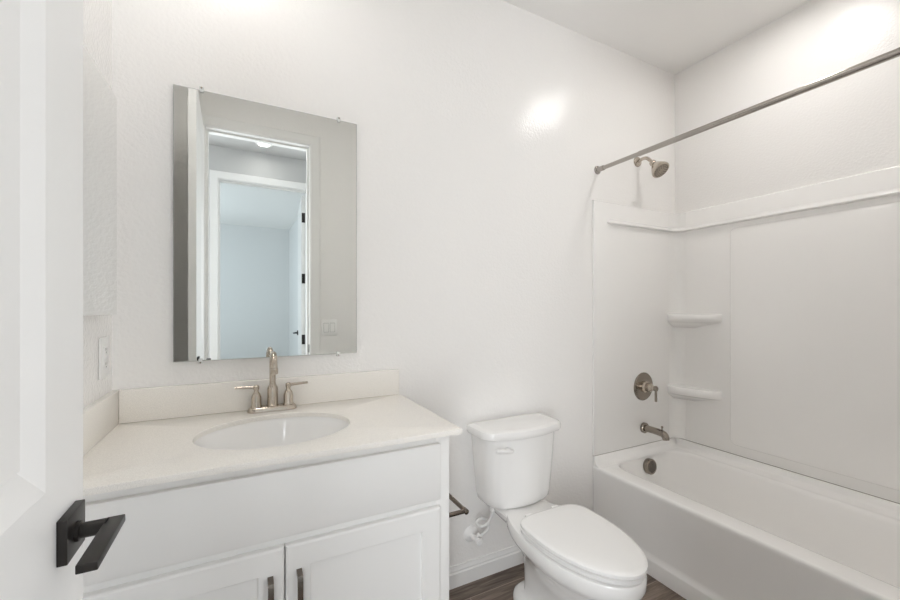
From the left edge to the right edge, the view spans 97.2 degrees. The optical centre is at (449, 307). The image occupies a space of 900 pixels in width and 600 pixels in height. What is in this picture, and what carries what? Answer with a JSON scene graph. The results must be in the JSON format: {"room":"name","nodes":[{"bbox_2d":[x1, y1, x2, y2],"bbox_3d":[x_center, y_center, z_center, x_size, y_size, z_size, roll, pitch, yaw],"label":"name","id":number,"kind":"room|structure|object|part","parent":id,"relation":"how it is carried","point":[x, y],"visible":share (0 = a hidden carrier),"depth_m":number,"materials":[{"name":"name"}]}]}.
{"room":"bathroom","nodes":[
{"label":"bathroom","id":0,"kind":"room"},
{"bbox_2d":[83,0,111,407],"bbox_3d":[-0.760,-0.114,0.539,0.120,2.739,1.515,0,0,-27],"label":"wall","id":1,"kind":"structure","parent":0,"point":[97,14],"depth_m":1.11,"materials":[{"name":"white paint"}]},
{"bbox_2d":[83,44,116,315],"bbox_3d":[-0.912,-0.303,0.998,0.030,0.644,0.406,0,0,-27],"label":"medicine cabinet","id":2,"kind":"object","parent":1,"relation":"attached to","point":[99,101],"visible":0.52,"depth_m":1.04,"materials":[{"name":"white plastic"}]},
{"bbox_2d":[99,336,108,379],"bbox_3d":[-1.005,0.144,1.156,0.009,0.120,0.076,0,0,-27],"label":"wall outlet","id":3,"kind":"object","parent":1,"relation":"attached to","point":[103,341],"visible":1,"depth_m":1.14,"materials":[{"name":"white plastic"}]},
{"bbox_2d":[103,346,107,368],"bbox_3d":[-1.003,0.144,1.157,0.003,0.066,0.033,0,0,-27],"label":"receptacle","id":4,"kind":"object","parent":3,"relation":"attached to","point":[105,348],"depth_m":1.15,"materials":[{"name":"white plastic"}]},
{"bbox_2d":[112,0,674,566],"bbox_3d":[0.160,-0.114,1.934,3.035,2.739,0.120,0,0,-27],"label":"wall","id":5,"kind":"structure","parent":0,"point":[484,127],"depth_m":1.76,"materials":[{"name":"white paint"}]},
{"bbox_2d":[119,369,398,423],"bbox_3d":[-0.623,0.308,1.450,0.918,0.104,0.020,0,0,-27],"label":"backsplash","id":6,"kind":"structure","parent":5,"relation":"attached to","point":[176,401],"depth_m":1.38,"materials":[{"name":"stone"}]},
{"bbox_2d":[173,84,356,363],"bbox_3d":[-0.639,-0.278,1.442,0.605,0.932,0.016,0,0,-28],"label":"wall mirror","id":7,"kind":"object","parent":5,"relation":"attached to","point":[265,196],"visible":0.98,"depth_m":1.42,"materials":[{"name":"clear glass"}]},
{"bbox_2d":[464,507,493,545],"bbox_3d":[0.136,0.973,1.792,0.108,0.207,0.110,0,0,-27],"label":"supply valve","id":8,"kind":"object","parent":5,"relation":"attached to","point":[471,533],"visible":0.96,"depth_m":1.79,"materials":[{"name":"white plastic"}]},
{"bbox_3d":[0.128,1.041,1.768,0.033,0.033,0.020,0,0,-27],"label":"knob","id":9,"kind":"part","parent":8,"relation":"part of","materials":[{"name":"white plastic"}]},
{"bbox_2d":[449,545,523,589],"bbox_3d":[0.270,1.210,1.916,1.140,0.092,0.013,0,0,-27],"label":"baseboard","id":10,"kind":"structure","parent":5,"relation":"attached to","point":[461,574],"depth_m":1.85,"materials":[{"name":"white paint"}]},
{"bbox_2d":[634,156,668,177],"bbox_3d":[1.154,-0.818,2.273,0.098,0.159,0.190,0,0,-27],"label":"shower","id":11,"kind":"object","parent":5,"relation":"attached to","point":[659,168],"visible":1,"depth_m":2.23,"materials":[{"name":"silver metal"}]},
{"bbox_3d":[1.137,-0.854,2.304,0.019,0.058,0.097,0,0,-27],"label":"arm","id":12,"kind":"part","parent":11,"relation":"part of","materials":[{"name":"silver metal"}]},
{"bbox_2d":[594,47,899,173],"bbox_3d":[1.165,-0.765,1.533,0.046,0.046,1.514,0,0,-27],"label":"curtain rod","id":13,"kind":"object","parent":5,"relation":"attached to","point":[895,53],"visible":1,"depth_m":1.47,"materials":[{"name":"silver metal"}]},
{"bbox_2d":[449,563,685,599],"bbox_3d":[0.102,1.281,0.348,4.900,0.050,2.885,0,0,-27],"label":"floor","id":14,"kind":"structure","parent":0,"point":[500,585],"depth_m":1.77,"materials":[{"name":"brown wood"}]},
{"bbox_2d":[83,436,448,599],"bbox_3d":[-0.516,0.816,1.205,0.922,0.881,0.553,0,0,-27],"label":"vanity cabinet","id":15,"kind":"object","parent":14,"relation":"on","point":[368,524],"visible":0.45,"depth_m":0.99,"materials":[{"name":"white paint"}]},
{"bbox_3d":[-0.603,0.867,0.893,0.427,0.549,0.018,0,0,-27],"label":"door","id":16,"kind":"part","parent":15,"relation":"part of","materials":[{"name":"white paint"}]},
{"bbox_3d":[-0.431,0.730,0.954,0.013,0.149,0.030,0,0,-27],"label":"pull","id":17,"kind":"part","parent":15,"relation":"part of","materials":[{"name":"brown metal"}]},
{"bbox_2d":[83,369,461,495],"bbox_3d":[-0.508,0.315,1.212,0.943,0.119,0.548,0,0,-27],"label":"countertop","id":18,"kind":"structure","parent":15,"relation":"on","point":[136,437],"depth_m":1.21,"materials":[{"name":"stone"}]},
{"bbox_2d":[194,417,348,449],"bbox_3d":[-0.518,0.454,1.190,0.469,0.158,0.376,0,0,-27],"label":"sink","id":19,"kind":"object","parent":18,"relation":"in","point":[268,433],"visible":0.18,"depth_m":1.32,"materials":[{"name":"white ceramic"}]},
{"bbox_2d":[235,351,307,413],"bbox_3d":[-0.608,0.254,1.366,0.236,0.212,0.130,0,0,-27],"label":"faucet","id":20,"kind":"object","parent":18,"relation":"on","point":[272,405],"visible":1,"depth_m":1.38,"materials":[{"name":"silver metal"}]},
{"bbox_3d":[-0.700,0.275,1.364,0.071,0.013,0.011,0,0,-24],"label":"lever","id":21,"kind":"part","parent":20,"relation":"part of","materials":[{"name":"silver metal"}]},
{"bbox_3d":[-0.671,0.305,1.376,0.037,0.076,0.037,0,0,-27],"label":"handle","id":22,"kind":"part","parent":20,"relation":"part of","materials":[{"name":"silver metal"}]},
{"bbox_3d":[-0.607,0.245,1.363,0.039,0.195,0.122,0,0,-27],"label":"spout","id":23,"kind":"part","parent":20,"relation":"part of","materials":[{"name":"silver metal"}]},
{"bbox_3d":[-0.580,0.305,1.424,0.037,0.076,0.037,0,0,-27],"label":"handle","id":24,"kind":"part","parent":20,"relation":"part of","materials":[{"name":"silver metal"}]},
{"bbox_3d":[-0.553,0.275,1.440,0.071,0.013,0.011,0,0,-31],"label":"lever","id":25,"kind":"part","parent":20,"relation":"part of","materials":[{"name":"silver metal"}]},
{"bbox_3d":[-0.372,0.730,0.985,0.013,0.149,0.030,0,0,-27],"label":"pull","id":26,"kind":"part","parent":15,"relation":"part of","materials":[{"name":"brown metal"}]},
{"bbox_3d":[-0.221,0.867,1.090,0.428,0.549,0.018,0,0,-27],"label":"door","id":27,"kind":"part","parent":15,"relation":"part of","materials":[{"name":"white paint"}]},
{"bbox_2d":[449,493,468,517],"bbox_3d":[-0.017,0.666,1.349,0.097,0.044,0.186,0,0,-27],"label":"toilet paper holder","id":28,"kind":"object","parent":15,"relation":"attached to","point":[464,510],"visible":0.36,"depth_m":1.30,"materials":[{"name":"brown metal"}]},
{"bbox_3d":[0.019,0.666,1.288,0.086,0.017,0.024,0,0,-27],"label":"arm","id":29,"kind":"part","parent":28,"relation":"part of","materials":[{"name":"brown metal"}]},
{"bbox_2d":[466,413,647,599],"bbox_3d":[0.429,0.888,1.567,0.428,0.736,0.735,0,0,-27],"label":"toilet","id":30,"kind":"object","parent":14,"relation":"on","point":[570,551],"visible":1,"depth_m":1.56,"materials":[{"name":"white ceramic"}]},
{"bbox_3d":[0.227,0.598,1.657,0.083,0.023,0.033,0,0,-27],"label":"flush lever","id":31,"kind":"part","parent":30,"relation":"part of","materials":[{"name":"white plastic"}]},
{"bbox_3d":[0.307,0.716,1.803,0.386,0.306,0.187,0,0,-27],"label":"tank","id":32,"kind":"part","parent":30,"relation":"part of","materials":[{"name":"white ceramic"}]},
{"bbox_3d":[0.309,0.540,1.798,0.428,0.042,0.214,0,0,-27],"label":"tank lid","id":33,"kind":"part","parent":30,"relation":"part of","materials":[{"name":"white ceramic"}]},
{"bbox_3d":[0.494,0.857,1.440,0.334,0.015,0.441,0,0,-27],"label":"seat","id":34,"kind":"part","parent":30,"relation":"part of","materials":[{"name":"white plastic"}]},
{"bbox_3d":[0.495,0.835,1.438,0.333,0.018,0.446,0,0,-27],"label":"seat lid","id":35,"kind":"part","parent":30,"relation":"part of","materials":[{"name":"white plastic"}]},
{"bbox_2d":[593,438,899,599],"bbox_3d":[1.449,1.036,1.679,0.736,0.441,1.512,0,0,-27],"label":"bathtub","id":36,"kind":"object","parent":14,"relation":"on","point":[708,523],"visible":0.94,"depth_m":1.78,"materials":[{"name":"white plastic"}]},
{"bbox_2d":[503,0,810,73],"bbox_3d":[0.521,-1.508,1.234,3.035,0.050,1.695,0,0,-27],"label":"ceiling","id":37,"kind":"structure","parent":0,"point":[672,36],"depth_m":2.05,"materials":[{"name":"white paint"}]},
{"bbox_2d":[675,0,899,213],"bbox_3d":[1.830,-0.114,1.876,0.120,2.739,1.515,0,0,-27],"label":"wall","id":38,"kind":"structure","parent":0,"point":[847,126],"depth_m":1.98,"materials":[{"name":"white paint"}]},
{"bbox_2d":[592,165,899,503],"bbox_3d":[1.453,0.110,1.682,0.726,1.409,1.512,0,0,-27],"label":"tub surround","id":39,"kind":"object","parent":38,"relation":"attached to","point":[766,328],"visible":1,"depth_m":2.08,"materials":[{"name":"white plastic"}]},
{"bbox_2d":[634,372,657,401],"bbox_3d":[1.170,0.466,2.321,0.166,0.166,0.092,0,0,-27],"label":"shower valve","id":40,"kind":"object","parent":39,"relation":"attached to","point":[643,384],"visible":1,"depth_m":2.33,"materials":[{"name":"silver metal"}]},
{"bbox_3d":[1.187,0.495,2.287,0.026,0.090,0.016,0,0,-27],"label":"lever","id":41,"kind":"part","parent":40,"relation":"part of","materials":[{"name":"silver metal"}]},
{"bbox_2d":[640,422,669,440],"bbox_3d":[1.189,0.711,2.292,0.062,0.075,0.160,0,0,-27],"label":"tub spout","id":42,"kind":"object","parent":39,"relation":"attached to","point":[644,428],"visible":1,"depth_m":2.28,"materials":[{"name":"silver metal"}]},
{"bbox_2d":[668,384,721,400],"bbox_3d":[1.440,0.520,2.359,0.104,0.085,0.274,0,0,-27],"label":"corner shelf","id":43,"kind":"object","parent":39,"relation":"attached to","point":[676,392],"depth_m":2.36,"materials":[{"name":"white plastic"}]},
{"bbox_2d":[668,314,721,327],"bbox_3d":[1.440,0.079,2.359,0.104,0.085,0.274,0,0,-27],"label":"corner shelf","id":44,"kind":"object","parent":39,"relation":"attached to","point":[674,320],"depth_m":2.34,"materials":[{"name":"white plastic"}]},
{"bbox_3d":[0.213,-0.113,0.132,4.900,2.739,0.100,0,0,-27],"label":"wall","id":45,"kind":"structure","parent":0,"visible":0},
{"bbox_2d":[0,0,124,599],"bbox_3d":[-0.358,0.037,0.278,0.093,2.413,0.639,0,0,-27],"label":"door","id":46,"kind":"structure","parent":45,"relation":"in","point":[44,529],"depth_m":0.44,"materials":[{"name":"white paint"}]},
{"bbox_3d":[-0.423,0.284,0.484,0.020,0.010,0.114,0,0,-27],"label":"lever","id":47,"kind":"part","parent":46,"relation":"part of","materials":[{"name":"black metal"}]}
]}

